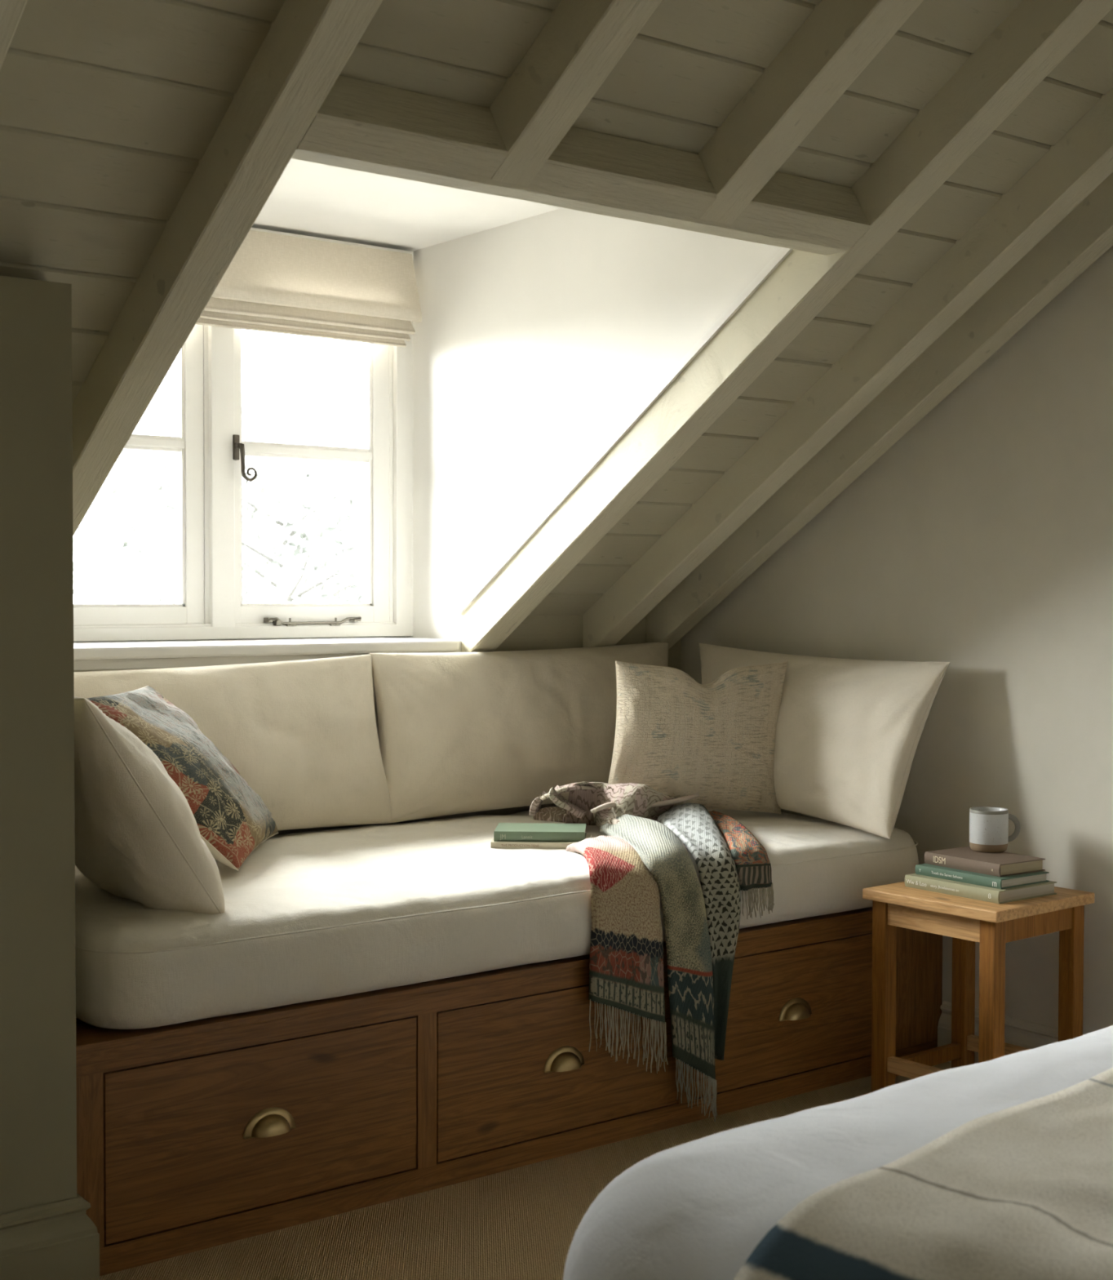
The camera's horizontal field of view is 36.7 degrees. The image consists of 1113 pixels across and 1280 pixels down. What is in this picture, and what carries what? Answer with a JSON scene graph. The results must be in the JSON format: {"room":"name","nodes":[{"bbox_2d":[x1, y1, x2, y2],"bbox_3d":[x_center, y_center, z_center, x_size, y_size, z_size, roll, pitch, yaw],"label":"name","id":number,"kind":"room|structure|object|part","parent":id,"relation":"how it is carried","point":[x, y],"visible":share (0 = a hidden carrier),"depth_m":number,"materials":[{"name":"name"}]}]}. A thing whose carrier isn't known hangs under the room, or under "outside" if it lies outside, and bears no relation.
{"room":"attic bedroom","nodes":[
{"label":"attic bedroom","id":0,"kind":"room"},
{"bbox_2d":[0,275,99,1279],"bbox_3d":[-2.674,0.267,1.883,4.085,1.648,1.017,-1,2,-38],"label":"wardrobe","id":1,"kind":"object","parent":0,"point":[38,1086],"depth_m":2.70,"materials":[{"name":"beige paint"}]},
{"bbox_2d":[73,635,406,642],"bbox_3d":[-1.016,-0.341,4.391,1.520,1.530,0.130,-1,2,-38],"label":"window sill","id":2,"kind":"structure","parent":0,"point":[394,636],"depth_m":4.46,"materials":[{"name":"white paint"}]},
{"bbox_2d":[73,320,461,671],"bbox_3d":[-0.878,-0.502,4.211,1.402,1.118,0.495,-1,2,-38],"label":"window","id":3,"kind":"structure","parent":2,"relation":"attached to","point":[210,450],"depth_m":4.38,"materials":[{"name":"white wood"}]},
{"bbox_3d":[-0.821,-0.477,4.407,0.057,0.123,0.051,-1,2,-38],"label":"casement handle","id":4,"kind":"part","parent":3,"relation":"part of","materials":[{"name":"grey metal"}]},
{"bbox_3d":[-0.856,0.032,4.193,1.398,0.052,0.415,-1,2,-38],"label":"sill","id":5,"kind":"part","parent":3,"relation":"part of","materials":[{"name":"white wood"}]},
{"bbox_2d":[195,227,422,588],"bbox_3d":[-0.845,-0.604,4.349,1.147,0.938,0.064,-1,2,-38],"label":"blind","id":6,"kind":"object","parent":3,"relation":"attached to","point":[276,282],"visible":0.51,"depth_m":4.47,"materials":[{"name":"fabric"}]},
{"bbox_3d":[-0.832,-0.969,4.322,1.146,0.188,0.024,-1,2,-38],"label":"blind panel","id":7,"kind":"part","parent":6,"relation":"part of","materials":[{"name":"fabric"}]},
{"bbox_3d":[-0.405,-0.607,4.714,0.004,0.925,0.004,-1,2,-38],"label":"pull cord","id":8,"kind":"part","parent":6,"relation":"part of","materials":[{"name":"white fabric"}]},
{"bbox_2d":[73,614,680,836],"bbox_3d":[-2.148,0.503,3.018,6.300,1.115,0.084,-1,2,-38],"label":"wall","id":9,"kind":"structure","parent":0,"point":[535,632],"depth_m":4.60,"materials":[{"name":"beige paint"}]},
{"bbox_2d":[251,158,562,251],"bbox_3d":[-0.491,-0.988,3.699,1.520,0.256,1.855,-1,2,-38],"label":"ceiling","id":10,"kind":"structure","parent":0,"point":[308,198],"depth_m":4.21,"materials":[{"name":"white paint"}]},
{"bbox_2d":[99,1062,951,1279],"bbox_3d":[-0.193,1.161,0.481,6.650,0.050,6.800,-1,2,-38],"label":"floor","id":11,"kind":"structure","parent":0,"point":[522,1223],"depth_m":3.03,"materials":[{"name":"carpet"}]},
{"bbox_2d":[75,906,942,1275],"bbox_3d":[-0.216,0.843,3.845,2.230,0.397,1.005,-1,2,-38],"label":"storage bench","id":12,"kind":"object","parent":11,"relation":"on","point":[195,1135],"visible":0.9,"depth_m":3.21,"materials":[{"name":"brown wood"}]},
{"bbox_3d":[-0.520,0.869,3.022,0.622,0.289,0.024,-1,2,-38],"label":"drawer","id":13,"kind":"part","parent":12,"relation":"part of","materials":[{"name":"brown wood"}]},
{"bbox_3d":[-0.507,0.863,2.999,0.104,0.047,0.028,-1,2,-38],"label":"cup pull","id":14,"kind":"part","parent":12,"relation":"part of","materials":[{"name":"gold metal"}]},
{"bbox_2d":[75,808,919,1029],"bbox_3d":[-0.212,0.552,3.821,2.136,0.180,0.987,-1,2,-38],"label":"cushion","id":15,"kind":"object","parent":12,"relation":"on","point":[308,916],"visible":0.59,"depth_m":3.25,"materials":[{"name":"beige fabric"}]},
{"bbox_2d":[74,696,225,914],"bbox_3d":[-0.843,0.297,3.137,0.341,0.418,0.573,-1,2,-38],"label":"pillow","id":16,"kind":"object","parent":15,"relation":"on","point":[138,838],"visible":0.65,"depth_m":2.95,"materials":[{"name":"beige fabric"}]},
{"bbox_2d":[86,685,278,871],"bbox_3d":[-0.769,0.282,3.503,0.283,0.358,0.820,0,2,5],"label":"floral cushion","id":17,"kind":"object","parent":15,"relation":"on","point":[232,819],"visible":0.77,"depth_m":3.41,"materials":[{"name":"multicoloured floral patchwork print fabric"}]},
{"bbox_2d":[73,654,397,830],"bbox_3d":[-0.866,0.256,3.856,1.165,0.423,0.220,-1,2,-38],"label":"cushion","id":18,"kind":"object","parent":15,"relation":"on","point":[302,735],"visible":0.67,"depth_m":3.98,"materials":[{"name":"beige fabric"}]},
{"bbox_2d":[368,641,668,824],"bbox_3d":[-0.060,0.231,4.488,1.000,0.440,0.197,-1,2,-37],"label":"cushion","id":19,"kind":"object","parent":15,"relation":"on","point":[460,732],"visible":0.67,"depth_m":4.32,"materials":[{"name":"beige fabric"}]},
{"bbox_2d":[490,834,591,848],"bbox_3d":[-0.033,0.457,3.813,0.219,0.014,0.140,0,2,4],"label":"book","id":20,"kind":"object","parent":15,"relation":"on","point":[510,845],"visible":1,"depth_m":3.75,"materials":[{"name":"brown paper"}]},
{"bbox_2d":[493,822,586,842],"bbox_3d":[-0.036,0.439,3.825,0.204,0.024,0.142,0,2,3],"label":"book","id":21,"kind":"object","parent":20,"relation":"on","point":[504,832],"visible":1,"depth_m":3.76,"materials":[{"name":"green paper"}]},
{"bbox_2d":[528,781,774,1122],"bbox_3d":[0.193,0.681,3.993,0.524,0.689,1.146,0,2,-7],"label":"throw blanket","id":22,"kind":"object","parent":15,"relation":"on","point":[639,854],"visible":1,"depth_m":3.55,"materials":[{"name":"multicoloured fabric"}]},
{"bbox_2d":[608,661,787,813],"bbox_3d":[0.346,0.251,4.237,0.531,0.398,0.150,0,2,-16],"label":"textured cushion","id":23,"kind":"object","parent":15,"relation":"on","point":[677,735],"visible":0.84,"depth_m":4.19,"materials":[{"name":"fabric"}]},
{"bbox_2d":[698,643,951,839],"bbox_3d":[0.628,0.239,4.341,0.208,0.438,0.884,-1,2,-33],"label":"pillow","id":24,"kind":"object","parent":15,"relation":"on","point":[849,731],"visible":0.7,"depth_m":4.11,"materials":[{"name":"beige fabric"}]},
{"bbox_3d":[0.010,0.858,3.434,0.622,0.289,0.024,-1,2,-38],"label":"drawer","id":25,"kind":"part","parent":12,"relation":"part of","materials":[{"name":"brown wood"}]},
{"bbox_3d":[0.023,0.853,3.412,0.104,0.047,0.028,-1,2,-38],"label":"cup pull","id":26,"kind":"part","parent":12,"relation":"part of","materials":[{"name":"gold metal"}]},
{"bbox_3d":[0.540,0.848,3.847,0.622,0.289,0.024,-1,2,-38],"label":"drawer","id":27,"kind":"part","parent":12,"relation":"part of","materials":[{"name":"brown wood"}]},
{"bbox_3d":[0.554,0.842,3.825,0.104,0.047,0.028,-1,2,-38],"label":"cup pull","id":28,"kind":"part","parent":12,"relation":"part of","materials":[{"name":"gold metal"}]},
{"bbox_2d":[862,881,1095,1092],"bbox_3d":[0.944,0.803,3.766,0.372,0.485,0.372,-1,2,-38],"label":"side table","id":29,"kind":"object","parent":11,"relation":"on","point":[969,922],"visible":0.74,"depth_m":3.73,"materials":[{"name":"brown wood"}]},
{"bbox_3d":[0.739,0.814,3.786,0.040,0.461,0.040,-1,2,-38],"label":"leg","id":30,"kind":"part","parent":29,"relation":"part of","materials":[{"name":"brown wood"}]},
{"bbox_3d":[0.964,0.810,3.971,0.040,0.461,0.040,-1,2,-38],"label":"leg","id":31,"kind":"part","parent":29,"relation":"part of","materials":[{"name":"brown wood"}]},
{"bbox_2d":[904,873,1057,903],"bbox_3d":[0.948,0.547,3.759,0.203,0.027,0.262,-1,2,-37],"label":"book","id":32,"kind":"object","parent":29,"relation":"on","point":[992,895],"visible":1,"depth_m":3.68,"materials":[{"name":"green paper"}]},
{"bbox_2d":[915,863,1049,888],"bbox_3d":[0.953,0.523,3.765,0.167,0.021,0.240,-1,2,-36],"label":"book","id":33,"kind":"object","parent":32,"relation":"on","point":[926,869],"visible":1,"depth_m":3.69,"materials":[{"name":"green paper"}]},
{"bbox_2d":[924,846,1045,876],"bbox_3d":[0.964,0.499,3.784,0.153,0.027,0.218,-1,2,-34],"label":"book","id":34,"kind":"object","parent":33,"relation":"on","point":[1002,864],"visible":1,"depth_m":3.73,"materials":[{"name":"brown paper"}]},
{"bbox_2d":[969,806,1021,853],"bbox_3d":[1.000,0.435,3.858,0.107,0.096,0.087,-1,2,-38],"label":"mug","id":35,"kind":"object","parent":34,"relation":"on","point":[988,825],"visible":1,"depth_m":3.82,"materials":[{"name":"grey ceramic"}]},
{"bbox_3d":[1.044,0.432,3.856,0.045,0.069,0.010,0,2,-5],"label":"handle","id":36,"kind":"part","parent":35,"relation":"part of","materials":[{"name":"grey ceramic"}]},
{"bbox_3d":[0.924,0.821,3.562,0.040,0.461,0.040,-1,2,-38],"label":"leg","id":37,"kind":"part","parent":29,"relation":"part of","materials":[{"name":"brown wood"}]},
{"bbox_3d":[1.149,0.816,3.747,0.040,0.461,0.040,-1,2,-38],"label":"leg","id":38,"kind":"part","parent":29,"relation":"part of","materials":[{"name":"brown wood"}]},
{"bbox_3d":[1.370,0.880,1.886,1.850,0.440,1.410,-1,2,-38],"label":"bed","id":39,"kind":"object","parent":11,"relation":"on","visible":0},
{"bbox_2d":[563,1025,1112,1279],"bbox_3d":[1.330,0.788,1.877,2.220,0.445,1.866,-1,2,-38],"label":"duvet","id":40,"kind":"object","parent":39,"relation":"on","point":[699,1209],"visible":0.61,"depth_m":1.88,"materials":[{"name":"white fabric"}]},
{"bbox_2d":[734,1067,1112,1279],"bbox_3d":[1.317,0.735,1.830,2.169,0.414,1.314,-1,2,-38],"label":"blanket","id":41,"kind":"object","parent":40,"relation":"on","point":[1024,1191],"visible":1,"depth_m":1.66,"materials":[{"name":"fabric"}]},
{"bbox_2d":[0,0,1112,615],"bbox_3d":[-1.154,-1.028,1.701,6.400,2.155,3.310,-1,2,-38],"label":"ceiling","id":42,"kind":"structure","parent":0,"point":[109,109],"depth_m":2.80,"materials":[{"name":"beige wood"}]},
{"bbox_2d":[0,0,27,69],"bbox_3d":[-0.323,-1.282,1.641,0.077,1.465,2.105,-1,2,-38],"label":"rafter","id":43,"kind":"object","parent":42,"relation":"attached to","point":[11,11],"visible":1,"depth_m":2.20,"materials":[{"name":"beige wood"}]},
{"bbox_2d":[71,0,382,536],"bbox_3d":[-0.282,-0.960,2.362,0.078,2.150,3.178,-1,2,-38],"label":"rafter","id":44,"kind":"object","parent":42,"relation":"attached to","point":[308,44],"visible":0.72,"depth_m":2.68,"materials":[{"name":"beige wood"}]},
{"bbox_2d":[291,75,871,255],"bbox_3d":[0.092,-0.825,2.956,1.239,0.123,0.117,-1,2,-38],"label":"header beam","id":45,"kind":"structure","parent":42,"relation":"attached to","point":[360,125],"depth_m":2.88,"materials":[{"name":"beige wood"}]},
{"bbox_2d":[490,0,662,186],"bbox_3d":[0.480,-1.385,2.079,0.082,1.281,1.815,-1,2,-38],"label":"rafter","id":46,"kind":"object","parent":45,"relation":"on","point":[582,42],"visible":1,"depth_m":2.67,"materials":[{"name":"beige wood"}]},
{"bbox_2d":[698,0,924,224],"bbox_3d":[0.853,-1.392,2.369,0.088,1.281,1.815,-1,2,-38],"label":"rafter","id":47,"kind":"object","parent":45,"relation":"on","point":[839,39],"visible":0.99,"depth_m":2.91,"materials":[{"name":"beige wood"}]},
{"bbox_2d":[461,0,1112,652],"bbox_3d":[0.757,-0.981,3.171,0.082,2.150,3.178,-1,2,-38],"label":"rafter","id":48,"kind":"object","parent":42,"relation":"attached to","point":[1037,36],"visible":0.96,"depth_m":3.50,"materials":[{"name":"beige wood"}]},
{"bbox_2d":[582,87,1112,647],"bbox_3d":[1.079,-0.987,3.422,0.074,2.150,3.178,-1,2,-38],"label":"rafter","id":49,"kind":"object","parent":42,"relation":"attached to","point":[1073,168],"visible":0.94,"depth_m":3.84,"materials":[{"name":"beige wood"}]},
{"bbox_2d":[646,172,1112,649],"bbox_3d":[1.260,-0.991,3.562,0.067,2.150,3.178,-1,2,-38],"label":"rafter","id":50,"kind":"object","parent":42,"relation":"attached to","point":[1086,233],"visible":0.8,"depth_m":4.08,"materials":[{"name":"beige wood"}]},
{"bbox_2d":[403,207,782,639],"bbox_3d":[0.084,-0.523,4.161,0.060,1.150,1.855,-1,2,-38],"label":"wall","id":51,"kind":"structure","parent":0,"point":[537,338],"depth_m":4.31,"materials":[{"name":"white paint"}]},
{"bbox_2d":[458,247,793,614],"bbox_3d":[0.175,-0.475,3.926,0.090,0.849,1.296,-1,2,-38],"label":"trim","id":52,"kind":"structure","parent":51,"relation":"attached to","point":[780,257],"depth_m":3.85,"materials":[{"name":"white wood"}]},
{"bbox_2d":[680,245,1112,1035],"bbox_3d":[2.362,-0.595,2.405,0.100,3.363,6.580,-1,2,-38],"label":"wall","id":53,"kind":"structure","parent":0,"point":[980,542],"depth_m":3.99,"materials":[{"name":"paint"}]},
{"bbox_2d":[937,1000,1084,1063],"bbox_3d":[2.641,1.030,1.985,0.027,0.140,5.498,-1,2,-38],"label":"baseboard","id":54,"kind":"structure","parent":53,"relation":"attached to","point":[1018,1032],"depth_m":3.98,"materials":[{"name":"paint"}]},
{"label":"outside","id":55,"kind":"structure","parent":0,"visible":0},
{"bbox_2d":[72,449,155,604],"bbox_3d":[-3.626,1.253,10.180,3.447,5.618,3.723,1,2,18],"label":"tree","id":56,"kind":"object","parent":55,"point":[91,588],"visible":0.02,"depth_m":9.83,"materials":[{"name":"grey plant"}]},
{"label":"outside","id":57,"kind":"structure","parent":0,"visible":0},
{"bbox_2d":[84,377,362,604],"bbox_3d":[-2.322,0.883,13.719,3.972,6.164,3.343,-1,2,-38],"label":"tree","id":58,"kind":"object","parent":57,"point":[341,526],"visible":0.3,"depth_m":13.29,"materials":[{"name":"grey plant"}]}
]}

